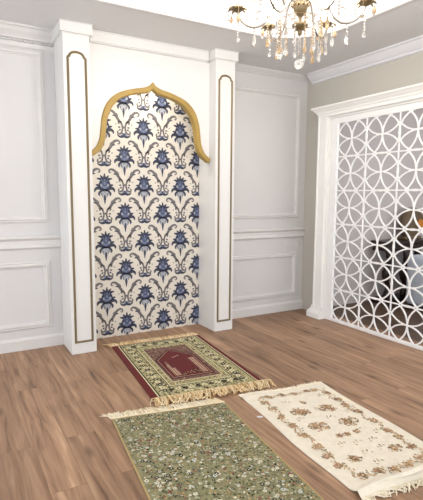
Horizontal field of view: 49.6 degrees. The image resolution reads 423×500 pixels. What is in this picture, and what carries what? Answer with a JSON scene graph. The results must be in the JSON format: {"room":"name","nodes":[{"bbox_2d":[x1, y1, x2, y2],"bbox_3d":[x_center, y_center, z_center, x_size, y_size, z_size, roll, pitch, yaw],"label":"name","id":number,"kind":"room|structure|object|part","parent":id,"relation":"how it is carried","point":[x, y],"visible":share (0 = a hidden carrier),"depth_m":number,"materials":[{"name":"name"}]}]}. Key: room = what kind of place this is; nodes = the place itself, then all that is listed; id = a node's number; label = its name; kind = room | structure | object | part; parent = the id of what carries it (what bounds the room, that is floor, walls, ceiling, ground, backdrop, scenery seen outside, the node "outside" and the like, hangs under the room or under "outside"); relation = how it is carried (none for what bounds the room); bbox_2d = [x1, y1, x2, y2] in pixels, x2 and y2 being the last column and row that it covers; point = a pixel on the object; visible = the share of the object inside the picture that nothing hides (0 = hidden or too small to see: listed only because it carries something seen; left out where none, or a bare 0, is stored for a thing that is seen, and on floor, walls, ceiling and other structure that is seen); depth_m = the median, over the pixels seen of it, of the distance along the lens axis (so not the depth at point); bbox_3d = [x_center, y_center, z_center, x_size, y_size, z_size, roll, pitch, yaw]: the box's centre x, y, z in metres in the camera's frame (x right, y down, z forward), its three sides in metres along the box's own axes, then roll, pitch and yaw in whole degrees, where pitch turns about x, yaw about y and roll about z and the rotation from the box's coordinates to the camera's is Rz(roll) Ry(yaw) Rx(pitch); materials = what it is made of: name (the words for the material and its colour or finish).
{"room":"prayer room","nodes":[
{"label":"prayer room","id":0,"kind":"room"},
{"bbox_2d":[0,37,307,340],"bbox_3d":[-1.350,-0.497,4.104,5.550,2.710,0.150,-4,8,-30],"label":"wall","id":1,"kind":"structure","parent":0,"point":[265,125],"depth_m":4.13,"materials":[{"name":"white paint"}]},
{"bbox_2d":[0,45,48,222],"bbox_3d":[-1.871,-0.925,3.652,1.045,1.430,0.024,-4,8,-30],"label":"trim","id":2,"kind":"structure","parent":1,"relation":"attached to","point":[3,48],"depth_m":3.87,"materials":[{"name":"white wood"}]},
{"bbox_2d":[0,261,51,332],"bbox_3d":[-1.879,0.416,3.810,1.045,0.590,0.024,-4,8,-30],"label":"trim","id":3,"kind":"structure","parent":1,"relation":"attached to","point":[45,264],"depth_m":4.01,"materials":[{"name":"white wood"}]},
{"bbox_2d":[0,20,53,52],"bbox_3d":[-2.505,-1.674,3.162,2.740,0.165,0.085,-4,8,-30],"label":"trim","id":4,"kind":"structure","parent":1,"relation":"attached to","point":[13,30],"depth_m":3.73,"materials":[{"name":"white wood"}]},
{"bbox_2d":[0,235,60,250],"bbox_3d":[-2.527,-0.003,3.380,2.740,0.115,0.036,-4,8,-30],"label":"trim","id":5,"kind":"structure","parent":1,"relation":"attached to","point":[43,241],"depth_m":3.93,"materials":[{"name":"white wood"}]},
{"bbox_2d":[0,332,63,353],"bbox_3d":[-2.537,0.877,3.493,2.740,0.110,0.016,-4,8,-30],"label":"baseboard","id":6,"kind":"structure","parent":1,"relation":"attached to","point":[41,341],"depth_m":4.03,"materials":[{"name":"white wood"}]},
{"bbox_2d":[92,91,198,338],"bbox_3d":[-0.643,-0.481,4.420,1.183,2.609,0.009,-4,8,-30],"label":"wallpaper","id":7,"kind":"object","parent":1,"relation":"attached to","point":[145,172],"visible":0.76,"depth_m":4.44},
{"bbox_2d":[232,252,296,302],"bbox_3d":[0.586,0.304,5.213,0.980,0.510,0.024,-4,8,-30],"label":"trim","id":8,"kind":"structure","parent":1,"relation":"attached to","point":[290,254],"depth_m":5.27,"materials":[{"name":"white wood"}]},
{"bbox_2d":[233,85,300,218],"bbox_3d":[0.594,-1.051,5.052,0.980,1.400,0.024,-4,8,-30],"label":"trim","id":9,"kind":"structure","parent":1,"relation":"attached to","point":[237,87],"depth_m":5.20,"materials":[{"name":"white wood"}]},
{"bbox_2d":[232,299,301,318],"bbox_3d":[0.572,0.687,5.256,1.202,0.110,0.016,-4,8,-30],"label":"baseboard","id":10,"kind":"structure","parent":1,"relation":"attached to","point":[296,304],"depth_m":5.28,"materials":[{"name":"white wood"}]},
{"bbox_2d":[233,227,305,240],"bbox_3d":[0.582,-0.179,5.145,1.202,0.115,0.036,-4,8,-30],"label":"trim","id":11,"kind":"structure","parent":1,"relation":"attached to","point":[249,234],"depth_m":5.17,"materials":[{"name":"white wood"}]},
{"bbox_2d":[235,63,308,81],"bbox_3d":[0.596,-1.919,4.933,1.202,0.058,0.050,-4,8,-30],"label":"trim","id":12,"kind":"structure","parent":1,"relation":"attached to","point":[239,67],"depth_m":4.95,"materials":[{"name":"white paint"}]},
{"bbox_2d":[0,301,422,499],"bbox_3d":[1.704,1.081,2.696,9.300,0.060,5.935,-4,8,-30],"label":"floor","id":13,"kind":"structure","parent":0,"point":[55,444],"depth_m":3.18,"materials":[{"name":"brown wood"}]},
{"bbox_2d":[51,18,96,354],"bbox_3d":[-1.161,-0.473,3.917,0.268,2.709,0.364,-4,8,-30],"label":"pilaster","id":14,"kind":"object","parent":13,"relation":"on","point":[70,39],"visible":0.94,"depth_m":3.79,"materials":[{"name":"white"}]},
{"bbox_2d":[89,29,209,162],"bbox_3d":[-0.536,-1.338,4.140,1.180,1.037,0.098,-4,8,-30],"label":"arch","id":15,"kind":"object","parent":14,"relation":"attached to","point":[121,66],"visible":0.89,"depth_m":4.07,"materials":[{"name":"white paint"}]},
{"bbox_3d":[-0.534,-1.805,4.085,1.127,0.096,0.098,-4,8,-30],"label":"cornice","id":16,"kind":"part","parent":15,"relation":"part of","materials":[{"name":"white wood"}]},
{"bbox_2d":[102,333,275,406],"bbox_3d":[-0.260,0.899,3.705,0.921,0.043,1.474,-3,7,-26],"label":"rug","id":17,"kind":"object","parent":13,"relation":"on","point":[186,365],"visible":1,"depth_m":3.55,"materials":[{"name":"fabric"}]},
{"bbox_2d":[99,397,323,499],"bbox_3d":[-0.025,1.079,2.316,0.788,0.017,1.499,-3,7,-25],"label":"rug","id":18,"kind":"object","parent":13,"relation":"on","point":[201,449],"visible":1,"depth_m":2.37,"materials":[{"name":"green fabric"}]},
{"bbox_2d":[199,48,238,331],"bbox_3d":[0.052,-0.548,4.604,0.268,2.709,0.364,-4,8,-30],"label":"pilaster","id":19,"kind":"object","parent":13,"relation":"on","point":[216,177],"visible":0.84,"depth_m":4.50,"materials":[{"name":"white paint"}]},
{"bbox_2d":[238,381,422,499],"bbox_3d":[0.721,1.016,2.688,0.698,0.062,1.245,-3,7,-25],"label":"rug","id":20,"kind":"object","parent":13,"relation":"on","point":[372,456],"visible":1,"depth_m":2.57,"materials":[{"name":"white fabric"}]},
{"bbox_2d":[371,238,422,304],"bbox_3d":[2.514,0.262,6.009,0.940,0.800,0.301,-4,8,-30],"label":"console table","id":21,"kind":"object","parent":13,"relation":"on","point":[418,243],"visible":0.43,"depth_m":5.84,"materials":[{"name":"brown wood"}]},
{"bbox_3d":[2.217,0.311,5.756,0.144,0.653,0.129,-4,8,-30],"label":"leg","id":22,"kind":"part","parent":21,"relation":"part of","materials":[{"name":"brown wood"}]},
{"bbox_2d":[371,293,405,304],"bbox_3d":[2.510,0.627,6.066,0.890,0.060,0.235,-4,8,-30],"label":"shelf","id":23,"kind":"object","parent":21,"relation":"attached to","point":[400,297],"depth_m":5.90,"materials":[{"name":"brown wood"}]},
{"bbox_3d":[2.499,0.293,5.917,0.144,0.653,0.129,-4,8,-30],"label":"leg","id":24,"kind":"part","parent":21,"relation":"part of","materials":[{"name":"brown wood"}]},
{"bbox_2d":[398,207,422,239],"bbox_3d":[2.634,-0.352,6.017,0.410,0.416,0.127,-4,8,-30],"label":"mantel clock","id":25,"kind":"object","parent":21,"relation":"on","point":[404,218],"visible":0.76,"depth_m":5.96,"materials":[{"name":"brown wood"}]},
{"bbox_2d":[405,254,422,311],"bbox_3d":[2.785,0.377,5.646,0.840,0.660,0.300,-4,8,-30],"label":"ottoman","id":26,"kind":"object","parent":13,"relation":"on","point":[417,281],"visible":0.55,"depth_m":5.44,"materials":[{"name":"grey fabric"}]},
{"bbox_2d":[0,0,422,74],"bbox_3d":[0.155,-1.541,1.459,5.670,0.001,5.885,-4,8,-30],"label":"ceiling","id":27,"kind":"structure","parent":0,"point":[404,22],"depth_m":3.78,"materials":[{"name":"paint"}]},
{"bbox_2d":[95,0,412,37],"bbox_3d":[0.440,-1.768,2.322,2.700,0.268,2.960,-4,8,-30],"label":"ceiling","id":28,"kind":"structure","parent":0,"point":[215,13],"depth_m":3.69,"materials":[{"name":"white paint"}]},
{"bbox_2d":[227,0,376,68],"bbox_3d":[0.472,-1.440,2.406,0.744,0.934,0.786,-4,8,-30],"label":"chandelier","id":29,"kind":"object","parent":28,"relation":"hanging from","point":[327,8],"visible":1,"depth_m":2.43,"materials":[{"name":"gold metal"}]},
{"bbox_3d":[0.140,-1.381,2.461,0.124,0.117,0.122,-4,8,-30],"label":"lamp shade","id":30,"kind":"part","parent":29,"relation":"part of","materials":[{"name":"white"}]},
{"bbox_3d":[0.290,-1.279,2.451,0.252,0.172,0.198,-4,8,-30],"label":"arm","id":31,"kind":"part","parent":29,"relation":"part of","materials":[{"name":"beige metal"}]},
{"bbox_3d":[0.346,-1.411,2.723,0.124,0.117,0.122,-4,8,-30],"label":"lamp shade","id":32,"kind":"part","parent":29,"relation":"part of","materials":[{"name":"white"}]},
{"bbox_3d":[0.358,-1.259,2.282,0.012,0.172,0.315,6,9,38],"label":"arm","id":33,"kind":"part","parent":29,"relation":"part of","materials":[{"name":"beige metal"}]},
{"bbox_3d":[0.403,-1.296,2.595,0.053,0.172,0.312,-4,8,-30],"label":"arm","id":34,"kind":"part","parent":29,"relation":"part of","materials":[{"name":"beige metal"}]},
{"bbox_3d":[0.471,-1.227,2.432,0.102,0.172,0.097,-4,8,-30],"label":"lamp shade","id":35,"kind":"part","parent":29,"relation":"part of","materials":[{"name":"gold metal"}]},
{"bbox_3d":[0.584,-1.292,2.569,0.012,0.172,0.315,6,9,38],"label":"arm","id":36,"kind":"part","parent":29,"relation":"part of","materials":[{"name":"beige metal"}]},
{"bbox_3d":[0.540,-1.255,2.257,0.012,0.172,0.315,-2,7,-22],"label":"arm","id":37,"kind":"part","parent":29,"relation":"part of","materials":[{"name":"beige metal"}]},
{"bbox_3d":[0.678,-1.403,2.676,0.124,0.117,0.122,-4,8,-30],"label":"lamp shade","id":38,"kind":"part","parent":29,"relation":"part of","materials":[{"name":"white"}]},
{"bbox_3d":[0.653,-1.272,2.401,0.252,0.172,0.198,-4,8,-30],"label":"arm","id":39,"kind":"part","parent":29,"relation":"part of","materials":[{"name":"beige metal"}]},
{"bbox_2d":[301,52,422,309],"bbox_3d":[2.546,-0.345,3.006,0.120,2.710,5.935,-4,8,-30],"label":"wall","id":40,"kind":"structure","parent":0,"point":[406,71],"depth_m":5.01,"materials":[{"name":"beige paint"}]},
{"bbox_2d":[306,82,422,319],"bbox_3d":[1.863,-0.247,3.907,0.188,2.296,2.873,-4,8,-30],"label":"door frame","id":41,"kind":"structure","parent":40,"relation":"in","point":[412,93],"depth_m":4.93,"materials":[{"name":"white wood"}]},
{"bbox_3d":[1.869,-1.335,3.779,0.188,0.106,2.873,-4,8,-30],"label":"cornice","id":42,"kind":"part","parent":41,"relation":"part of","materials":[{"name":"white wood"}]},
{"bbox_2d":[325,101,422,350],"bbox_3d":[1.882,-0.185,3.923,0.026,2.167,2.436,-4,8,-30],"label":"lattice screen","id":43,"kind":"object","parent":41,"relation":"attached to","point":[335,147],"visible":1,"depth_m":4.47,"materials":[{"name":"white paint"}]},
{"bbox_2d":[306,35,422,84],"bbox_3d":[2.514,-1.621,2.696,0.105,0.104,5.699,-4,8,-30],"label":"trim","id":44,"kind":"structure","parent":40,"relation":"attached to","point":[412,46],"depth_m":4.41,"materials":[{"name":"white wood"}]},
{"bbox_2d":[333,108,422,305],"bbox_3d":[2.768,-0.742,6.378,3.630,2.710,0.255,-4,8,-30],"label":"wall","id":45,"kind":"structure","parent":0,"point":[410,121],"depth_m":5.85,"materials":[{"name":"grey paint"}]}
]}

